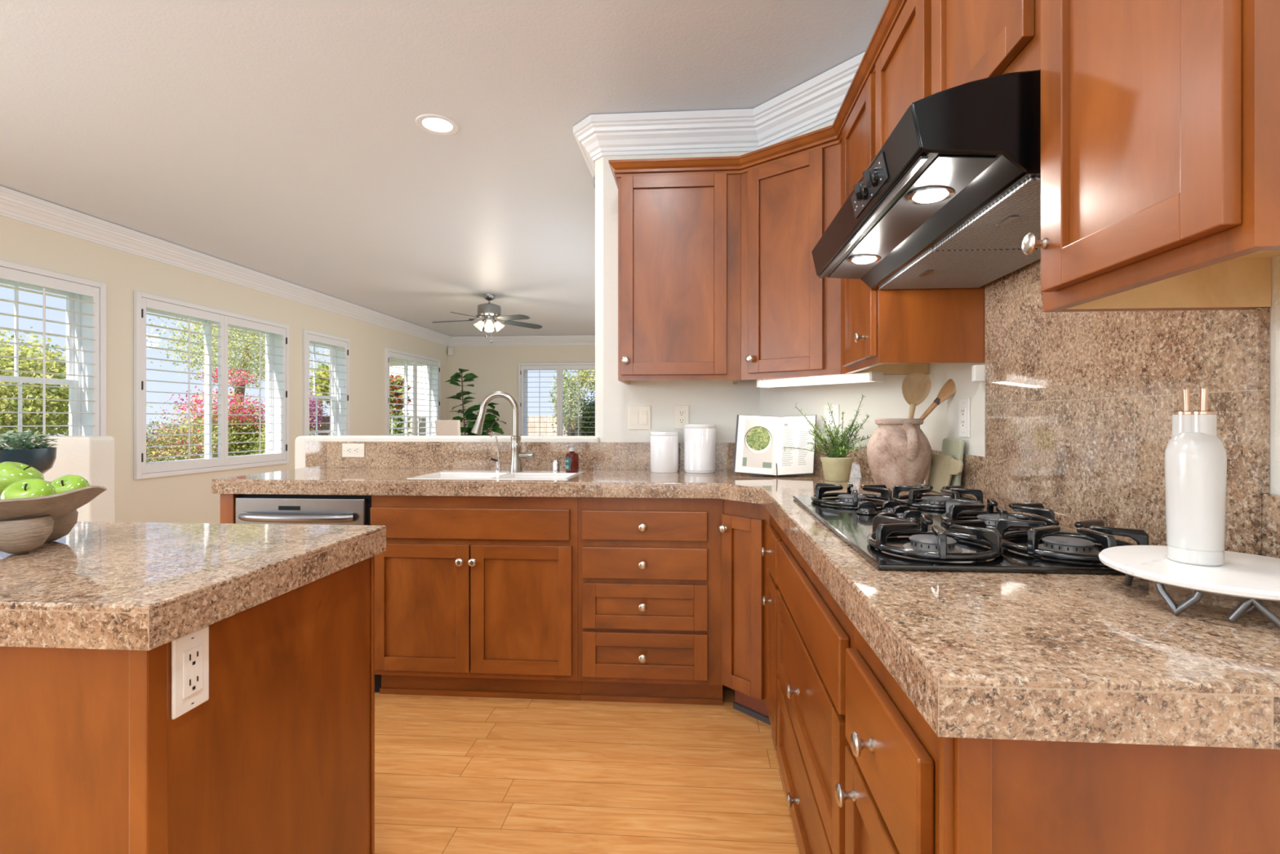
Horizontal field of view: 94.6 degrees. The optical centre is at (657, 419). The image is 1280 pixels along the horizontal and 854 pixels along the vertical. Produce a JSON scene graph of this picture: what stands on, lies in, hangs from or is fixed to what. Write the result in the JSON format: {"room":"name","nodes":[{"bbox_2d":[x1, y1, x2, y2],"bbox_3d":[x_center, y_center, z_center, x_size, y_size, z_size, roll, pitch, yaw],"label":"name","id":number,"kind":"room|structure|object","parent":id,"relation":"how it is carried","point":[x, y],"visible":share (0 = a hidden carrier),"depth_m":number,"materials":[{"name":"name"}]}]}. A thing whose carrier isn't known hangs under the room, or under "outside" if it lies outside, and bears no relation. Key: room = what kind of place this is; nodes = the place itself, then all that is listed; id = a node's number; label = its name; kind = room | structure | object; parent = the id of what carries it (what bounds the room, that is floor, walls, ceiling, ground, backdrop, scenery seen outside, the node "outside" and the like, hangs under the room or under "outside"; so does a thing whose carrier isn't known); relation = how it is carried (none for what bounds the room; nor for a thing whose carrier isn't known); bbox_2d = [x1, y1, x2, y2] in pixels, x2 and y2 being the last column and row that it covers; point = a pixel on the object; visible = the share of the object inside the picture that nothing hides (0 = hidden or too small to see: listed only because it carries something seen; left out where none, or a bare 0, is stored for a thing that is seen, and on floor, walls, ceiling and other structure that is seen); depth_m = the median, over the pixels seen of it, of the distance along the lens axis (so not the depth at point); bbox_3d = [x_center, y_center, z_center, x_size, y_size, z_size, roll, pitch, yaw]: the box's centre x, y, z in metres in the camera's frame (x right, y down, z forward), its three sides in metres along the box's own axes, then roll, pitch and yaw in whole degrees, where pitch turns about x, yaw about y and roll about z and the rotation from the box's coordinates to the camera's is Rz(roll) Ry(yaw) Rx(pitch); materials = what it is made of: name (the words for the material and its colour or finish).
{"room":"kitchen","nodes":[
{"label":"kitchen","id":0,"kind":"room"},
{"bbox_2d":[0,215,448,523],"bbox_3d":[-4.315,-0.150,3.960,0.200,2.640,13.300,0,0,4],"label":"wall","id":1,"kind":"structure","parent":0,"point":[184,498],"depth_m":5.11,"materials":[{"name":"beige paint"}]},
{"bbox_2d":[0,278,90,435],"bbox_3d":[-4.311,-0.270,4.016,0.200,1.410,0.792,0,0,4],"label":"window","id":2,"kind":"structure","parent":1,"relation":"in","point":[73,305],"depth_m":4.37,"materials":[{"name":"white wood"}]},
{"bbox_2d":[0,259,106,435],"bbox_3d":[-4.201,-0.270,4.009,0.098,1.500,0.882,0,0,6],"label":"plantation shutter","id":3,"kind":"object","parent":2,"relation":"attached to","point":[11,271],"visible":0.59,"depth_m":4.19,"materials":[{"name":"white wood"}]},
{"bbox_2d":[146,307,280,463],"bbox_3d":[-4.202,-0.270,5.571,0.200,1.410,1.660,0,0,4],"label":"window","id":4,"kind":"structure","parent":1,"relation":"in","point":[207,330],"depth_m":6.33,"materials":[{"name":"white"}]},
{"bbox_2d":[133,290,288,479],"bbox_3d":[-4.087,-0.270,5.563,0.084,1.500,1.750,0,0,4],"label":"plantation shutter","id":5,"kind":"object","parent":4,"relation":"attached to","point":[142,300],"visible":1,"depth_m":5.39,"materials":[{"name":"white wood"}]},
{"bbox_2d":[309,341,343,435],"bbox_3d":[-4.093,-0.270,7.132,0.200,1.410,0.775,0,0,4],"label":"window","id":6,"kind":"structure","parent":1,"relation":"in","point":[339,420],"depth_m":7.49,"materials":[{"name":"white"}]},
{"bbox_2d":[302,328,350,435],"bbox_3d":[-3.983,-0.270,7.125,0.098,1.500,0.865,0,0,6],"label":"plantation shutter","id":7,"kind":"object","parent":6,"relation":"attached to","point":[308,335],"visible":0.62,"depth_m":7.09,"materials":[{"name":"white wood"}]},
{"bbox_2d":[389,356,436,435],"bbox_3d":[-3.939,-0.270,9.337,0.200,1.410,1.673,0,0,4],"label":"window","id":8,"kind":"structure","parent":1,"relation":"in","point":[432,370],"depth_m":10.14,"materials":[{"name":"white"}]},
{"bbox_2d":[385,347,440,435],"bbox_3d":[-3.824,-0.270,9.329,0.083,1.500,1.763,0,0,4],"label":"plantation shutter","id":9,"kind":"object","parent":8,"relation":"attached to","point":[415,358],"visible":0.62,"depth_m":9.28,"materials":[{"name":"white wood"}]},
{"bbox_2d":[1,435,599,521],"bbox_3d":[-2.276,0.628,3.156,3.980,1.083,0.140,0,0,4],"label":"wall","id":10,"kind":"structure","parent":0,"point":[91,458],"depth_m":3.14,"materials":[{"name":"white paint"}]},
{"bbox_2d":[305,441,1279,558],"bbox_3d":[0.042,0.182,2.322,3.715,0.134,1.458,0,0,43],"label":"backsplash","id":11,"kind":"structure","parent":10,"relation":"attached to","point":[406,455],"depth_m":2.95,"materials":[{"name":"stone"}]},
{"bbox_2d":[342,443,364,457],"bbox_3d":[-1.555,0.160,3.019,0.118,0.070,0.008,0,0,4],"label":"wall outlet","id":12,"kind":"object","parent":11,"relation":"attached to","point":[348,450],"visible":1,"depth_m":3.02,"materials":[{"name":"beige plastic"}]},
{"bbox_2d":[346,447,359,453],"bbox_3d":[-1.556,0.160,3.016,0.068,0.034,0.002,0,0,4],"label":"socket","id":13,"kind":"object","parent":12,"relation":"attached to","point":[348,450],"depth_m":3.02,"materials":[{"name":"white plastic"}]},
{"bbox_2d":[0,0,888,336],"bbox_3d":[-1.531,-1.545,3.766,5.780,0.150,13.700,0,0,4],"label":"ceiling","id":14,"kind":"structure","parent":0,"point":[282,140],"depth_m":2.81,"materials":[{"name":"white paint"}]},
{"bbox_2d":[415,114,458,134],"bbox_3d":[-1.097,-1.467,2.946,0.204,0.006,0.204,0,0,4],"label":"recessed light","id":15,"kind":"object","parent":14,"relation":"in","point":[437,124],"visible":1,"depth_m":2.94,"materials":[{"name":"white"}]},
{"bbox_2d":[432,293,542,342],"bbox_3d":[-2.038,-1.188,6.986,1.256,0.562,1.284,0,0,4],"label":"ceiling fan","id":16,"kind":"object","parent":14,"relation":"hanging from","point":[489,311],"visible":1,"depth_m":6.93,"materials":[{"name":"silver metal"}]},
{"bbox_2d":[448,344,595,435],"bbox_3d":[-1.874,-0.150,10.556,4.150,2.640,0.200,0,0,4],"label":"wall","id":17,"kind":"structure","parent":0,"point":[495,366],"depth_m":10.52,"materials":[{"name":"beige paint"}]},
{"bbox_2d":[448,347,453,355],"bbox_3d":[-3.686,-1.205,10.527,0.080,0.130,0.070,0,0,4],"label":"sensor","id":18,"kind":"object","parent":17,"relation":"attached to","point":[451,350],"visible":1,"depth_m":10.49,"materials":[{"name":"white plastic"}]},
{"bbox_2d":[523,368,595,435],"bbox_3d":[-1.723,-0.258,10.546,1.383,1.385,0.200,0,0,4],"label":"window","id":19,"kind":"structure","parent":17,"relation":"in","point":[525,374],"depth_m":10.62,"materials":[{"name":"white"}]},
{"bbox_2d":[518,362,595,435],"bbox_3d":[-1.731,-0.258,10.431,1.473,1.475,0.084,0,0,4],"label":"plantation shutter","id":20,"kind":"object","parent":19,"relation":"attached to","point":[559,366],"visible":0.51,"depth_m":10.43,"materials":[{"name":"white wood"}]},
{"bbox_2d":[374,684,799,853],"bbox_3d":[-1.531,1.245,3.766,5.780,0.150,13.700,0,0,4],"label":"floor","id":21,"kind":"structure","parent":0,"point":[454,775],"depth_m":1.92,"materials":[{"name":"brown wood"}]},
{"bbox_2d":[0,555,374,853],"bbox_3d":[-1.310,0.741,1.137,1.268,0.858,0.569,0,0,4],"label":"base cabinet","id":22,"kind":"object","parent":21,"relation":"on","point":[278,757],"visible":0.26,"depth_m":0.93,"materials":[{"name":"brown wood"}]},
{"bbox_2d":[171,625,208,719],"bbox_3d":[-0.693,0.374,0.878,0.008,0.116,0.062,0,0,4],"label":"wall outlet","id":23,"kind":"object","parent":22,"relation":"attached to","point":[190,651],"visible":0.93,"depth_m":0.87,"materials":[{"name":"white plastic"}]},
{"bbox_2d":[182,644,203,698],"bbox_3d":[-0.690,0.374,0.878,0.002,0.068,0.034,0,0,4],"label":"socket","id":24,"kind":"object","parent":23,"relation":"attached to","point":[193,654],"depth_m":0.88,"materials":[{"name":"white plastic"}]},
{"bbox_2d":[0,521,386,650],"bbox_3d":[-1.316,0.280,1.138,1.315,0.060,0.603,0,0,4],"label":"countertop","id":25,"kind":"structure","parent":22,"relation":"on","point":[113,585],"depth_m":0.97,"materials":[{"name":"stone"}]},
{"bbox_2d":[0,480,106,554],"bbox_3d":[-1.262,0.190,1.137,0.308,0.119,0.284,0,0,4],"label":"footed bowl","id":26,"kind":"object","parent":25,"relation":"on","point":[26,524],"visible":0.94,"depth_m":1.09,"materials":[{"name":"brown wood"}]},
{"bbox_2d":[0,461,44,494],"bbox_3d":[-1.314,0.128,1.208,0.084,0.082,0.083,0,0,4],"label":"apple","id":27,"kind":"object","parent":26,"relation":"in","point":[11,473],"visible":0.59,"depth_m":1.19,"materials":[{"name":"green food"}]},
{"bbox_2d":[0,478,56,499],"bbox_3d":[-1.187,0.150,1.117,0.074,0.074,0.074,0,0,4],"label":"apple","id":28,"kind":"object","parent":26,"relation":"on","point":[28,487],"visible":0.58,"depth_m":1.10,"materials":[{"name":"green food"}]},
{"bbox_2d":[50,475,90,493],"bbox_3d":[-1.191,0.147,1.196,0.067,0.067,0.067,0,0,4],"label":"apple","id":29,"kind":"object","parent":26,"relation":"in","point":[67,482],"visible":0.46,"depth_m":1.18,"materials":[{"name":"green food"}]},
{"bbox_2d":[220,493,238,523],"bbox_3d":[-1.788,0.741,2.754,0.060,0.858,0.555,0,0,4],"label":"cabinet filler","id":30,"kind":"object","parent":21,"relation":"on","point":[228,501],"visible":0.07,"depth_m":2.48,"materials":[{"name":"brown wood"}]},
{"bbox_2d":[235,493,381,692],"bbox_3d":[-1.467,0.742,2.697,0.586,0.856,0.624,0,0,4],"label":"dishwasher","id":31,"kind":"object","parent":21,"relation":"on","point":[251,508],"visible":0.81,"depth_m":2.45,"materials":[{"name":"silver metal"}]},
{"bbox_2d":[435,419,460,435],"bbox_3d":[-2.511,0.590,7.394,0.400,1.160,0.619,0,0,4],"label":"dining chair","id":32,"kind":"object","parent":21,"relation":"on","point":[442,427],"visible":0.16,"depth_m":7.09,"materials":[{"name":"white fabric"}]},
{"bbox_2d":[444,368,506,435],"bbox_3d":[-2.945,0.181,9.578,1.014,1.978,0.588,0,0,4],"label":"fiddle leaf fig","id":33,"kind":"object","parent":21,"relation":"on","point":[490,421],"visible":0.52,"depth_m":9.57,"materials":[{"name":"green plant"}]},
{"bbox_2d":[370,495,581,700],"bbox_3d":[-0.739,0.741,2.668,0.866,0.858,0.590,0,0,4],"label":"base cabinet","id":34,"kind":"object","parent":21,"relation":"on","point":[475,596],"visible":0.98,"depth_m":2.41,"materials":[{"name":"brown wood"}]},
{"bbox_2d":[577,497,723,705],"bbox_3d":[-0.013,0.741,2.617,0.586,0.858,0.590,0,0,4],"label":"base cabinet","id":35,"kind":"object","parent":21,"relation":"on","point":[650,569],"visible":1,"depth_m":2.36,"materials":[{"name":"brown wood"}]},
{"bbox_2d":[718,498,770,724],"bbox_3d":[0.643,0.741,2.509,0.783,0.858,0.665,0,0,4],"label":"base cabinet","id":36,"kind":"object","parent":21,"relation":"on","point":[743,528],"visible":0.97,"depth_m":2.27,"materials":[{"name":"brown wood"}]},
{"bbox_2d":[211,467,1279,749],"bbox_3d":[-0.454,0.280,1.787,2.890,0.060,2.314,0,0,4],"label":"countertop","id":37,"kind":"structure","parent":36,"relation":"on","point":[1095,658],"depth_m":0.70,"materials":[{"name":"stone"}]},
{"bbox_2d":[489,431,501,471],"bbox_3d":[-0.763,0.154,2.773,0.029,0.187,0.064,0,0,41],"label":"water tap","id":38,"kind":"object","parent":37,"relation":"on","point":[498,468],"visible":1,"depth_m":2.78,"materials":[{"name":"silver metal"}]},
{"bbox_2d":[407,470,584,479],"bbox_3d":[-0.699,0.339,2.638,0.681,0.182,0.364,0,0,4],"label":"sink","id":39,"kind":"object","parent":37,"relation":"in","point":[446,474],"visible":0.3,"depth_m":2.73,"materials":[{"name":"white ceramic"}]},
{"bbox_2d":[552,459,559,472],"bbox_3d":[-0.474,0.219,2.767,0.034,0.057,0.034,0,0,4],"label":"air gap","id":40,"kind":"object","parent":39,"relation":"on","point":[556,464],"visible":1,"depth_m":2.75,"materials":[{"name":"silver metal"}]},
{"bbox_2d":[564,444,578,472],"bbox_3d":[-0.399,0.181,2.756,0.062,0.132,0.062,0,0,4],"label":"soap bottle","id":41,"kind":"object","parent":39,"relation":"on","point":[571,458],"visible":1,"depth_m":2.73,"materials":[{"name":"brown plastic"}]},
{"bbox_2d":[471,391,533,472],"bbox_3d":[-0.725,0.058,2.772,0.291,0.380,0.060,0,0,-3],"label":"kitchen faucet","id":42,"kind":"object","parent":37,"relation":"on","point":[516,454],"visible":1,"depth_m":2.76,"materials":[{"name":"silver metal"}]},
{"bbox_2d":[649,431,678,472],"bbox_3d":[0.033,0.154,2.809,0.136,0.191,0.136,0,0,4],"label":"canister","id":43,"kind":"object","parent":37,"relation":"on","point":[664,445],"visible":1,"depth_m":2.75,"materials":[{"name":"white ceramic"}]},
{"bbox_2d":[684,423,715,473],"bbox_3d":[0.201,0.136,2.793,0.153,0.227,0.153,0,0,4],"label":"canister","id":44,"kind":"object","parent":37,"relation":"on","point":[700,439],"visible":1,"depth_m":2.73,"materials":[{"name":"white ceramic"}]},
{"bbox_2d":[733,414,816,476],"bbox_3d":[0.516,0.115,2.589,0.369,0.269,0.132,0,0,4],"label":"cookbook","id":45,"kind":"object","parent":37,"relation":"on","point":[760,440],"visible":0.97,"depth_m":2.58,"materials":[{"name":"grey paper"}]},
{"bbox_2d":[742,419,774,468],"bbox_3d":[0.442,0.107,2.587,0.135,0.212,0.044,0,0,18],"label":"photo","id":46,"kind":"object","parent":45,"relation":"attached to","point":[757,435],"depth_m":2.59,"materials":[{"name":"beige"}]},
{"bbox_2d":[782,394,871,481],"bbox_3d":[0.689,0.074,2.398,0.358,0.351,0.167,0,0,4],"label":"potted herb","id":47,"kind":"object","parent":37,"relation":"on","point":[837,466],"visible":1,"depth_m":2.37,"materials":[{"name":"green plant"}]},
{"bbox_2d":[866,418,932,491],"bbox_3d":[0.864,0.123,2.116,0.216,0.252,0.216,0,0,-42],"label":"clay jar","id":48,"kind":"object","parent":37,"relation":"on","point":[899,452],"visible":0.93,"depth_m":2.04,"materials":[{"name":"ceramic"}]},
{"bbox_2d":[902,372,931,418],"bbox_3d":[0.922,0.027,2.126,0.100,0.388,0.072,0,0,4],"label":"wooden spoon","id":49,"kind":"object","parent":48,"relation":"in","point":[916,386],"visible":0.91,"depth_m":2.10,"materials":[{"name":"brown wood"}]},
{"bbox_2d":[919,378,955,420],"bbox_3d":[0.944,-0.004,2.099,0.267,0.315,0.058,0,0,28],"label":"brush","id":50,"kind":"object","parent":48,"relation":"in","point":[948,388],"visible":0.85,"depth_m":2.06,"materials":[{"name":"brown wood"}]},
{"bbox_2d":[936,378,955,402],"bbox_3d":[1.023,-0.109,2.058,0.094,0.105,0.054,0,0,43],"label":"bowl","id":51,"kind":"object","parent":50,"relation":"on","point":[948,388],"depth_m":2.05,"materials":[{"name":"wood"}]},
{"bbox_2d":[927,453,963,493],"bbox_3d":[0.964,0.184,1.982,0.032,0.129,0.232,0,0,4],"label":"cutting board","id":52,"kind":"object","parent":37,"relation":"on","point":[943,466],"visible":0.81,"depth_m":1.99,"materials":[{"name":"brown wood"}]},
{"bbox_2d":[941,438,964,485],"bbox_3d":[0.990,0.158,1.993,0.029,0.183,0.145,0,0,4],"label":"cutting board","id":53,"kind":"object","parent":37,"relation":"on","point":[954,447],"visible":0.56,"depth_m":1.95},
{"bbox_2d":[792,481,1148,574],"bbox_3d":[0.648,0.220,1.397,0.508,0.058,0.887,0,0,4],"label":"gas cooktop","id":54,"kind":"object","parent":37,"relation":"in","point":[916,531],"visible":0.99,"depth_m":1.11,"materials":[{"name":"black metal"}]},
{"bbox_2d":[1098,545,1279,629],"bbox_3d":[0.773,0.226,0.810,0.270,0.049,0.270,0,0,4],"label":"cake stand","id":55,"kind":"object","parent":37,"relation":"on","point":[1254,577],"visible":0.94,"depth_m":0.77,"materials":[{"name":"white ceramic"}]},
{"bbox_2d":[1164,388,1226,565],"bbox_3d":[0.759,0.079,0.834,0.066,0.243,0.066,0,0,4],"label":"oil bottle","id":56,"kind":"object","parent":55,"relation":"on","point":[1195,458],"visible":1,"depth_m":0.81,"materials":[{"name":"white ceramic"}]},
{"bbox_2d":[760,515,782,746],"bbox_3d":[0.676,0.741,2.011,0.640,0.858,0.318,0,0,4],"label":"base cabinet","id":57,"kind":"object","parent":21,"relation":"on","point":[774,532],"visible":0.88,"depth_m":2.03,"materials":[{"name":"brown wood"}]},
{"bbox_2d":[777,531,853,853],"bbox_3d":[0.635,0.741,1.423,0.640,0.858,0.860,0,0,4],"label":"base cabinet","id":58,"kind":"object","parent":21,"relation":"on","point":[814,633],"visible":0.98,"depth_m":1.34,"materials":[{"name":"brown wood"}]},
{"bbox_2d":[835,625,1279,853],"bbox_3d":[0.595,0.741,0.787,0.648,0.858,0.412,0,0,4],"label":"base cabinet","id":59,"kind":"object","parent":21,"relation":"on","point":[909,788],"visible":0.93,"depth_m":0.60,"materials":[{"name":"brown wood"}]},
{"bbox_3d":[-2.988,0.726,2.715,0.240,0.888,0.240,0,0,4],"label":"plant stand","id":60,"kind":"object","parent":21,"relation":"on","visible":0},
{"bbox_2d":[0,430,57,474],"bbox_3d":[-2.988,0.164,2.714,0.340,0.233,0.336,0,0,4],"label":"potted plant","id":61,"kind":"object","parent":60,"relation":"on","point":[42,457],"visible":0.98,"depth_m":2.70,"materials":[{"name":"green plant"}]},
{"bbox_2d":[820,456,853,481],"bbox_3d":[0.729,0.201,2.400,0.132,0.096,0.132,0,0,4],"label":"pot","id":62,"kind":"object","parent":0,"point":[835,468],"depth_m":2.35,"materials":[{"name":"beige ceramic"}]},
{"bbox_2d":[595,119,1279,499],"bbox_3d":[0.523,-0.150,3.723,1.575,2.640,13.500,0,0,4],"label":"wall","id":63,"kind":"structure","parent":0,"point":[718,402],"depth_m":2.90,"materials":[{"name":"white paint"}]},
{"bbox_2d":[0,51,865,346],"bbox_3d":[-1.541,-1.388,3.767,5.360,0.156,13.300,0,0,4],"label":"trim","id":64,"kind":"structure","parent":63,"relation":"attached to","point":[817,101],"depth_m":2.92,"materials":[{"name":"white"}]},
{"bbox_2d":[628,405,650,429],"bbox_3d":[-0.089,-0.007,2.928,0.112,0.118,0.010,0,0,4],"label":"light switch","id":65,"kind":"object","parent":63,"relation":"attached to","point":[639,416],"visible":1,"depth_m":2.93,"materials":[{"name":"beige plastic"}]},
{"bbox_2d":[617,173,740,384],"bbox_3d":[0.104,-0.626,2.737,0.542,0.908,0.356,0,0,4],"label":"upper cabinet","id":66,"kind":"object","parent":63,"relation":"attached to","point":[679,235],"visible":1,"depth_m":2.60,"materials":[{"name":"brown wood"}]},
{"bbox_2d":[674,405,688,428],"bbox_3d":[0.119,-0.010,2.914,0.072,0.116,0.008,0,0,4],"label":"wall outlet","id":67,"kind":"object","parent":63,"relation":"attached to","point":[681,413],"visible":0.89,"depth_m":2.91,"materials":[{"name":"beige plastic"}]},
{"bbox_2d":[678,409,684,423],"bbox_3d":[0.119,-0.010,2.911,0.034,0.068,0.002,0,0,4],"label":"socket","id":68,"kind":"object","parent":67,"relation":"attached to","point":[681,412],"depth_m":2.91,"materials":[{"name":"white plastic"}]},
{"bbox_2d":[740,143,840,380],"bbox_3d":[0.615,-0.626,2.500,0.333,0.908,0.892,0,0,-42],"label":"upper cabinet","id":69,"kind":"object","parent":63,"relation":"attached to","point":[790,316],"visible":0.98,"depth_m":2.43,"materials":[{"name":"brown wood"}]},
{"bbox_2d":[756,371,883,387],"bbox_3d":[0.634,-0.155,2.380,0.077,0.035,0.551,0,0,-39],"label":"light","id":70,"kind":"object","parent":69,"relation":"attached to","point":[871,376],"visible":0.98,"depth_m":2.32,"materials":[{"name":"white plastic"}]},
{"bbox_2d":[759,375,875,387],"bbox_3d":[0.633,-0.150,2.379,0.070,0.021,0.525,0,0,-39],"label":"diffuser","id":71,"kind":"object","parent":70,"relation":"attached to","point":[816,380],"depth_m":2.35,"materials":[{"name":"white plastic"}]},
{"bbox_2d":[824,404,839,431],"bbox_3d":[0.762,-0.005,2.587,0.008,0.118,0.074,0,0,-41],"label":"wall outlet","id":72,"kind":"object","parent":63,"relation":"attached to","point":[835,413],"visible":0.77,"depth_m":2.58,"materials":[{"name":"white plastic"}]},
{"bbox_2d":[827,409,834,426],"bbox_3d":[0.760,-0.005,2.586,0.002,0.068,0.034,0,0,-41],"label":"socket","id":73,"kind":"object","parent":72,"relation":"attached to","point":[829,420],"depth_m":2.59,"materials":[{"name":"white plastic"}]},
{"bbox_2d":[840,73,985,374],"bbox_3d":[0.835,-0.626,2.045,0.378,0.908,0.492,0,0,4],"label":"upper cabinet","id":74,"kind":"object","parent":63,"relation":"attached to","point":[888,331],"visible":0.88,"depth_m":1.81,"materials":[{"name":"brown wood"}]},
{"bbox_2d":[875,0,1040,156],"bbox_3d":[0.803,-0.824,1.369,0.347,0.513,0.859,0,0,4],"label":"upper cabinet","id":75,"kind":"object","parent":63,"relation":"attached to","point":[933,46],"visible":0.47,"depth_m":1.30,"materials":[{"name":"brown wood"}]},
{"bbox_2d":[959,397,969,437],"bbox_3d":[1.014,-0.005,1.954,0.008,0.130,0.074,0,0,4],"label":"wall outlet","id":76,"kind":"object","parent":63,"relation":"attached to","point":[964,403],"visible":1,"depth_m":1.94,"materials":[{"name":"white plastic"}]},
{"bbox_2d":[960,407,965,427],"bbox_3d":[1.011,-0.005,1.954,0.002,0.068,0.034,0,0,4],"label":"socket","id":77,"kind":"object","parent":76,"relation":"attached to","point":[962,409],"depth_m":1.95,"materials":[{"name":"white plastic"}]},
{"bbox_2d":[971,364,985,381],"bbox_3d":[0.981,-0.140,1.800,0.037,0.050,0.022,0,0,4],"label":"bracket","id":78,"kind":"object","parent":63,"relation":"attached to","point":[978,371],"visible":0.87,"depth_m":1.79,"materials":[{"name":"white plastic"}]},
{"bbox_2d":[982,258,1269,555],"bbox_3d":[0.964,-0.085,1.348,0.023,0.670,0.873,0,0,4],"label":"backsplash","id":79,"kind":"structure","parent":63,"relation":"attached to","point":[1079,406],"depth_m":1.23,"materials":[{"name":"stone"}]},
{"bbox_2d":[1021,0,1279,311],"bbox_3d":[0.745,-0.626,0.759,0.378,0.908,0.363,0,0,4],"label":"upper cabinet","id":80,"kind":"object","parent":63,"relation":"attached to","point":[1160,119],"visible":1,"depth_m":0.73,"materials":[{"name":"brown wood"}]},
{"bbox_2d":[608,0,906,187],"bbox_3d":[0.500,-1.107,1.784,0.766,0.063,2.642,0,0,-21],"label":"crown molding","id":81,"kind":"structure","parent":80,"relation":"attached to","point":[830,135],"depth_m":2.43,"materials":[{"name":"brown wood"}]},
{"bbox_2d":[811,70,1040,288],"bbox_3d":[0.683,-0.477,1.377,0.518,0.175,0.857,0,0,4],"label":"range hood","id":82,"kind":"object","parent":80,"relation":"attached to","point":[951,198],"visible":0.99,"depth_m":1.13,"materials":[{"name":"black"}]},
{"bbox_2d":[828,155,997,279],"bbox_3d":[0.540,-0.430,1.387,0.094,0.008,0.833,0,0,4],"label":"lamp","id":83,"kind":"object","parent":82,"relation":"attached to","point":[941,182],"depth_m":1.21,"materials":[{"name":"white metal"}]},
{"label":"outside","id":84,"kind":"structure","parent":0,"visible":0},
{"bbox_2d":[146,440,256,461],"bbox_3d":[-4.012,1.570,14.314,70.000,0.100,52.000,0,0,4],"label":"ground","id":85,"kind":"structure","parent":84,"point":[153,440],"depth_m":28.89,"materials":[{"name":"plant"}]},
{"bbox_2d":[0,326,155,435],"bbox_3d":[-9.512,0.070,8.350,2.923,2.956,3.987,0,0,-15],"label":"shade tree","id":86,"kind":"object","parent":85,"relation":"on","point":[6,363],"visible":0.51,"depth_m":8.64,"materials":[{"name":"green plant"}]},
{"bbox_2d":[146,404,244,462],"bbox_3d":[-8.291,0.627,10.183,1.537,1.785,1.918,0,0,-9],"label":"dry shrub","id":87,"kind":"object","parent":85,"relation":"on","point":[157,452],"visible":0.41,"depth_m":10.02,"materials":[{"name":"green plant"}]},
{"bbox_2d":[154,365,265,459],"bbox_3d":[-8.648,0.234,11.713,1.856,2.600,2.440,0,0,-12],"label":"bougainvillea","id":88,"kind":"object","parent":85,"relation":"on","point":[232,419],"visible":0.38,"depth_m":11.64,"materials":[{"name":"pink plant"}]},
{"bbox_2d":[146,315,328,447],"bbox_3d":[-9.892,-0.710,14.314,3.913,4.485,3.950,0,0,-29],"label":"tree","id":89,"kind":"object","parent":85,"relation":"on","point":[245,355],"visible":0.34,"depth_m":13.63,"materials":[{"name":"green plant"}]},
{"bbox_2d":[244,417,320,454],"bbox_3d":[-7.536,0.656,12.117,1.241,1.728,1.607,0,0,-9],"label":"dense shrub","id":90,"kind":"object","parent":85,"relation":"on","point":[263,438],"visible":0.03,"depth_m":11.57,"materials":[{"name":"green plant"}]},
{"bbox_2d":[309,363,329,435],"bbox_3d":[-7.664,0.083,13.753,1.504,2.883,1.179,0,0,-37],"label":"frangipani tree","id":91,"kind":"object","parent":85,"relation":"on","point":[323,388],"visible":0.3,"depth_m":13.52,"materials":[{"name":"green plant"}]},
{"bbox_2d":[389,373,411,434],"bbox_3d":[-5.633,0.278,12.582,0.780,2.484,0.953,0,0,4],"label":"shrub","id":92,"kind":"object","parent":85,"relation":"on","point":[394,382],"visible":0.5,"depth_m":12.48,"materials":[{"name":"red plant"}]},
{"bbox_2d":[389,359,426,415],"bbox_3d":[-6.729,-0.505,17.762,3.900,4.050,2.100,0,0,4],"label":"neighbor house","id":93,"kind":"structure","parent":85,"relation":"on","point":[392,363],"depth_m":17.03,"materials":[{"name":"white paint"}]},
{"bbox_2d":[318,416,582,435],"bbox_3d":[-3.273,0.725,13.691,9.563,1.590,0.060,0,0,4],"label":"fence","id":94,"kind":"object","parent":85,"relation":"on","point":[533,421],"visible":0.02,"depth_m":13.63,"materials":[{"name":"brown wood"}]},
{"bbox_2d":[547,369,595,435],"bbox_3d":[-1.599,0.032,12.921,1.585,2.982,0.893,0,0,9],"label":"tree","id":95,"kind":"object","parent":85,"relation":"on","point":[572,391],"visible":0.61,"depth_m":12.84,"materials":[{"name":"green plant"}]},
{"bbox_2d":[574,391,595,435],"bbox_3d":[-1.287,0.466,11.723,0.754,2.110,0.688,0,0,4],"label":"clump","id":96,"kind":"object","parent":85,"relation":"on","point":[588,419],"visible":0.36,"depth_m":11.58,"materials":[{"name":"green plant"}]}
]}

